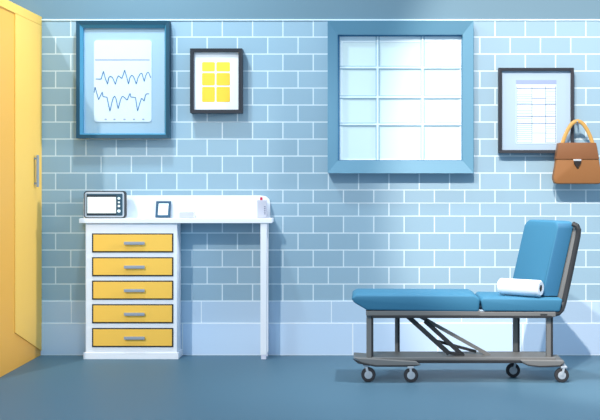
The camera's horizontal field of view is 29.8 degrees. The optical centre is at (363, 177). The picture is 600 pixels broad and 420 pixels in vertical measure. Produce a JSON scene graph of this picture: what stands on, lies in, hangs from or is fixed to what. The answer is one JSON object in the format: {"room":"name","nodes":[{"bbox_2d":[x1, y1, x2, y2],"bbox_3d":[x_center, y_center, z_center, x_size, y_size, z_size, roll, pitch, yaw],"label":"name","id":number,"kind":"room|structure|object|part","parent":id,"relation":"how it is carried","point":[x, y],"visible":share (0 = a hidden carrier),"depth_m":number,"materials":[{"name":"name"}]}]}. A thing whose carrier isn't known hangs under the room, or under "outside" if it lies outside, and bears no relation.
{"room":"examination room","nodes":[
{"label":"examination room","id":0,"kind":"room"},
{"bbox_2d":[0,355,599,419],"bbox_3d":[0.390,1.466,4.660,7.620,0.100,8.920,0,0,0],"label":"floor","id":1,"kind":"structure","parent":0,"point":[46,387],"depth_m":7.46,"materials":[{"name":"blue plastic"}]},
{"bbox_2d":[0,0,41,376],"bbox_3d":[-2.890,0.064,8.428,0.692,2.704,1.136,0,0,0],"label":"tall cabinet","id":2,"kind":"object","parent":1,"relation":"on","point":[20,28],"visible":1,"depth_m":8.44,"materials":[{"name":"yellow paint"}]},
{"bbox_3d":[-2.590,0.079,8.089,0.013,2.590,0.439,0,0,0],"label":"door","id":3,"kind":"part","parent":2,"relation":"part of","materials":[{"name":"orange paint"}]},
{"bbox_3d":[-2.591,-1.253,8.428,0.030,0.070,1.136,0,0,0],"label":"rail","id":4,"kind":"part","parent":2,"relation":"part of","materials":[{"name":"yellow paint"}]},
{"bbox_3d":[-2.583,0.082,8.652,0.014,2.597,0.683,0,0,0],"label":"door","id":5,"kind":"part","parent":2,"relation":"part of","materials":[{"name":"yellow paint"}]},
{"bbox_3d":[-2.560,-0.055,8.795,0.032,0.250,0.036,0,0,0],"label":"handle","id":6,"kind":"part","parent":2,"relation":"part of","materials":[{"name":"grey metal"}]},
{"bbox_2d":[83,223,181,358],"bbox_3d":[-1.821,0.885,8.865,0.744,1.062,0.218,0,0,0],"label":"base cabinet","id":7,"kind":"object","parent":1,"relation":"on","point":[133,270],"visible":0.99,"depth_m":8.78,"materials":[{"name":"white laminate"}]},
{"bbox_3d":[-1.807,1.246,8.789,0.634,0.148,0.010,0,0,0],"label":"drawer","id":8,"kind":"part","parent":7,"relation":"part of","materials":[{"name":"yellow wood"}]},
{"bbox_3d":[-1.806,1.246,8.783,0.613,0.129,0.010,0,0,0],"label":"drawer","id":9,"kind":"part","parent":7,"relation":"part of","materials":[{"name":"yellow paint"}]},
{"bbox_3d":[-1.807,1.060,8.789,0.634,0.148,0.010,0,0,0],"label":"drawer","id":10,"kind":"part","parent":7,"relation":"part of","materials":[{"name":"yellow wood"}]},
{"bbox_3d":[-1.806,1.060,8.783,0.613,0.129,0.010,0,0,0],"label":"drawer","id":11,"kind":"part","parent":7,"relation":"part of","materials":[{"name":"yellow paint"}]},
{"bbox_3d":[-1.807,0.875,8.789,0.634,0.148,0.010,0,0,0],"label":"drawer","id":12,"kind":"part","parent":7,"relation":"part of","materials":[{"name":"yellow wood"}]},
{"bbox_3d":[-1.806,0.875,8.783,0.613,0.129,0.010,0,0,0],"label":"drawer","id":13,"kind":"part","parent":7,"relation":"part of","materials":[{"name":"yellow paint"}]},
{"bbox_3d":[-1.807,0.693,8.789,0.634,0.148,0.010,0,0,0],"label":"drawer","id":14,"kind":"part","parent":7,"relation":"part of","materials":[{"name":"yellow wood"}]},
{"bbox_3d":[-1.806,0.692,8.783,0.613,0.129,0.010,0,0,0],"label":"drawer","id":15,"kind":"part","parent":7,"relation":"part of","materials":[{"name":"yellow paint"}]},
{"bbox_3d":[-1.807,0.507,8.789,0.634,0.148,0.010,0,0,0],"label":"drawer","id":16,"kind":"part","parent":7,"relation":"part of","materials":[{"name":"yellow wood"}]},
{"bbox_3d":[-1.806,0.506,8.783,0.613,0.129,0.010,0,0,0],"label":"drawer","id":17,"kind":"part","parent":7,"relation":"part of","materials":[{"name":"yellow paint"}]},
{"bbox_3d":[-1.789,1.247,8.768,0.160,0.023,0.024,0,0,0],"label":"handle","id":18,"kind":"part","parent":7,"relation":"part of","materials":[{"name":"grey metal"}]},
{"bbox_3d":[-1.789,1.061,8.768,0.160,0.023,0.024,0,0,0],"label":"handle","id":19,"kind":"part","parent":7,"relation":"part of","materials":[{"name":"grey metal"}]},
{"bbox_3d":[-1.789,0.877,8.768,0.160,0.023,0.024,0,0,0],"label":"handle","id":20,"kind":"part","parent":7,"relation":"part of","materials":[{"name":"grey metal"}]},
{"bbox_3d":[-1.789,0.694,8.768,0.160,0.023,0.024,0,0,0],"label":"handle","id":21,"kind":"part","parent":7,"relation":"part of","materials":[{"name":"grey metal"}]},
{"bbox_3d":[-1.789,0.508,8.768,0.160,0.023,0.024,0,0,0],"label":"handle","id":22,"kind":"part","parent":7,"relation":"part of","materials":[{"name":"grey metal"}]},
{"bbox_2d":[79,195,273,358],"bbox_3d":[-1.479,0.777,8.879,1.515,1.277,0.218,0,0,0],"label":"desk","id":23,"kind":"object","parent":1,"relation":"on","point":[140,208],"visible":0.88,"depth_m":8.97,"materials":[{"name":"white laminate"}]},
{"bbox_2d":[84,191,126,217],"bbox_3d":[-2.034,0.208,8.841,0.323,0.213,0.079,0,0,0],"label":"monitor","id":24,"kind":"object","parent":23,"relation":"on","point":[97,204],"visible":1,"depth_m":8.80,"materials":[{"name":"plastic"}]},
{"bbox_3d":[-2.031,0.209,8.811,0.280,0.171,0.010,0,0,0],"label":"panel","id":25,"kind":"part","parent":24,"relation":"part of","materials":[{"name":"plastic"}]},
{"bbox_2d":[155,201,170,217],"bbox_3d":[-1.595,0.249,8.935,0.119,0.131,0.048,0,0,0],"label":"picture frame","id":26,"kind":"object","parent":23,"relation":"on","point":[163,208],"visible":1,"depth_m":8.93,"materials":[{"name":"blue plastic"}]},
{"bbox_2d":[179,212,194,217],"bbox_3d":[-1.397,0.293,8.900,0.117,0.044,0.080,0,0,0],"label":"box","id":27,"kind":"object","parent":23,"relation":"on","point":[181,214],"visible":1,"depth_m":8.86,"materials":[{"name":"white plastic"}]},
{"bbox_2d":[257,197,266,217],"bbox_3d":[-0.807,0.234,8.905,0.071,0.164,0.071,0,0,0],"label":"soap dispenser","id":28,"kind":"object","parent":23,"relation":"on","point":[261,204],"visible":1,"depth_m":8.87,"materials":[{"name":"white plastic"}]},
{"bbox_3d":[-0.784,0.865,8.800,0.048,1.031,0.040,0,0,0],"label":"leg","id":29,"kind":"part","parent":23,"relation":"part of","materials":[{"name":"white laminate"}]},
{"bbox_3d":[-0.784,0.865,8.950,0.048,1.031,0.040,0,0,0],"label":"leg","id":30,"kind":"part","parent":23,"relation":"part of","materials":[{"name":"white laminate"}]},
{"bbox_2d":[352,220,580,381],"bbox_3d":[0.719,0.860,8.016,1.606,1.112,0.488,0,0,0],"label":"hospital bed","id":31,"kind":"object","parent":1,"relation":"on","point":[548,250],"visible":1,"depth_m":7.84,"materials":[{"name":"blue leather"}]},
{"bbox_3d":[0.040,1.099,7.862,0.046,0.334,0.045,0,0,0],"label":"leg","id":32,"kind":"part","parent":31,"relation":"part of","materials":[{"name":"grey paint"}]},
{"bbox_3d":[0.157,1.273,7.900,0.460,0.060,0.240,0,0,0],"label":"foot plate","id":33,"kind":"part","parent":31,"relation":"part of","materials":[{"name":"grey paint"}]},
{"bbox_3d":[0.238,1.099,8.092,0.032,0.334,0.045,0,0,0],"label":"leg","id":34,"kind":"part","parent":31,"relation":"part of","materials":[{"name":"grey paint"}]},
{"bbox_2d":[352,289,479,310],"bbox_3d":[0.360,0.869,8.020,0.890,0.120,0.440,0,0,0],"label":"seat cushion","id":35,"kind":"object","parent":31,"relation":"on","point":[369,299],"depth_m":7.80,"materials":[{"name":"blue leather"}]},
{"bbox_3d":[0.672,0.943,8.011,1.317,0.042,0.418,0,0,0],"label":"seat frame","id":36,"kind":"part","parent":31,"relation":"part of","materials":[{"name":"grey paint"}]},
{"bbox_3d":[0.679,0.963,7.822,1.248,0.018,0.043,0,0,0],"label":"rail","id":37,"kind":"part","parent":31,"relation":"part of","materials":[{"name":"metal"}]},
{"bbox_3d":[0.693,1.255,7.940,1.276,0.019,0.280,0,0,0],"label":"rail","id":38,"kind":"part","parent":31,"relation":"part of","materials":[{"name":"grey metal"}]},
{"bbox_3d":[1.093,1.099,8.092,0.043,0.334,0.045,0,0,0],"label":"leg","id":39,"kind":"part","parent":31,"relation":"part of","materials":[{"name":"grey paint"}]},
{"bbox_2d":[475,292,561,311],"bbox_3d":[1.093,0.880,8.020,0.566,0.098,0.440,0,0,0],"label":"seat cushion","id":40,"kind":"object","parent":31,"relation":"on","point":[486,301],"depth_m":7.80,"materials":[{"name":"blue leather"}]},
{"bbox_2d":[497,278,543,295],"bbox_3d":[1.102,0.769,7.933,0.317,0.112,0.112,0,0,33],"label":"paper roll","id":41,"kind":"object","parent":31,"relation":"on","point":[526,287],"visible":1,"depth_m":7.88,"materials":[{"name":"white paper"}]},
{"bbox_3d":[1.234,1.281,7.915,0.304,0.045,0.270,0,0,0],"label":"foot plate","id":42,"kind":"part","parent":31,"relation":"part of","materials":[{"name":"grey paint"}]},
{"bbox_3d":[1.276,0.567,8.092,0.200,0.526,0.485,0,0,-29],"label":"backrest","id":43,"kind":"part","parent":31,"relation":"part of","materials":[{"name":"blue leather"}]},
{"bbox_3d":[1.293,1.099,7.862,0.042,0.334,0.045,0,0,0],"label":"leg","id":44,"kind":"part","parent":31,"relation":"part of","materials":[{"name":"grey paint"}]},
{"bbox_3d":[1.349,0.622,8.075,0.140,0.596,0.466,0,0,-29],"label":"backrest panel","id":45,"kind":"part","parent":31,"relation":"part of","materials":[{"name":"grey paint"}]},
{"bbox_2d":[9,0,599,300],"bbox_3d":[0.450,-0.159,9.060,7.500,3.150,0.120,0,0,0],"label":"wall","id":46,"kind":"structure","parent":0,"point":[332,235],"depth_m":9.00,"materials":[{"name":"tile"}]},
{"bbox_2d":[76,21,170,138],"bbox_3d":[-1.913,-0.781,8.955,0.737,0.931,0.090,0,0,0],"label":"picture frame","id":47,"kind":"object","parent":46,"relation":"attached to","point":[123,68],"visible":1,"depth_m":8.95,"materials":[{"name":"teal wood"}]},
{"bbox_2d":[190,48,242,113],"bbox_3d":[-1.172,-0.771,8.955,0.412,0.512,0.090,0,0,0],"label":"picture frame","id":48,"kind":"object","parent":46,"relation":"attached to","point":[216,74],"visible":1,"depth_m":8.93,"materials":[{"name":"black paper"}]},
{"bbox_2d":[202,73,229,101],"bbox_3d":[-1.175,-0.719,8.936,0.222,0.231,0.002,0,0,0],"label":"print","id":49,"kind":"object","parent":48,"relation":"attached to","point":[215,86],"depth_m":8.93},
{"bbox_2d":[41,323,599,354],"bbox_3d":[0.450,1.288,8.995,7.500,0.256,0.010,0,0,0],"label":"baseboard","id":50,"kind":"structure","parent":46,"relation":"attached to","point":[57,338],"depth_m":8.99,"materials":[{"name":"tile"}]},
{"bbox_2d":[42,301,599,322],"bbox_3d":[0.450,1.072,8.997,7.500,0.176,0.006,0,0,0],"label":"trim","id":51,"kind":"structure","parent":46,"relation":"attached to","point":[52,311],"depth_m":8.99,"materials":[{"name":"blue paint"}]},
{"bbox_2d":[42,19,599,20],"bbox_3d":[0.450,-1.264,8.996,7.500,0.010,0.008,0,0,0],"label":"trim","id":52,"kind":"structure","parent":46,"relation":"attached to","point":[42,19],"depth_m":8.99,"materials":[{"name":"blue paint"}]},
{"bbox_2d":[328,21,473,172],"bbox_3d":[0.289,-0.642,8.950,1.155,1.207,0.100,0,0,0],"label":"window","id":53,"kind":"structure","parent":46,"relation":"in","point":[401,93],"depth_m":8.99,"materials":[{"name":"white glass"}]},
{"bbox_3d":[0.290,-0.638,8.984,0.979,0.991,0.008,0,0,0],"label":"sash","id":54,"kind":"part","parent":53,"relation":"part of","materials":[{"name":"white glass"}]},
{"bbox_3d":[0.288,-0.641,8.993,0.989,0.999,0.010,0,0,0],"label":"pane","id":55,"kind":"part","parent":53,"relation":"part of","materials":[{"name":"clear glass"}]},
{"bbox_2d":[498,68,573,152],"bbox_3d":[1.368,-0.536,8.960,0.595,0.676,0.080,0,0,0],"label":"picture frame","id":56,"kind":"object","parent":46,"relation":"attached to","point":[536,105],"visible":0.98,"depth_m":8.94,"materials":[{"name":"dark grey painted metal"},{"name":"clear glass"},{"name":"white paper"}]},
{"bbox_3d":[1.697,-0.443,8.918,0.052,0.032,0.165,0,0,0],"label":"wall hook","id":57,"kind":"object","parent":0,"visible":0},
{"bbox_2d":[552,119,599,183],"bbox_3d":[1.677,-0.209,8.851,0.381,0.511,0.117,0,0,0],"label":"handbag","id":58,"kind":"object","parent":57,"relation":"hanging from","point":[575,163],"visible":1,"depth_m":8.81,"materials":[{"name":"brown leather"}]}
]}

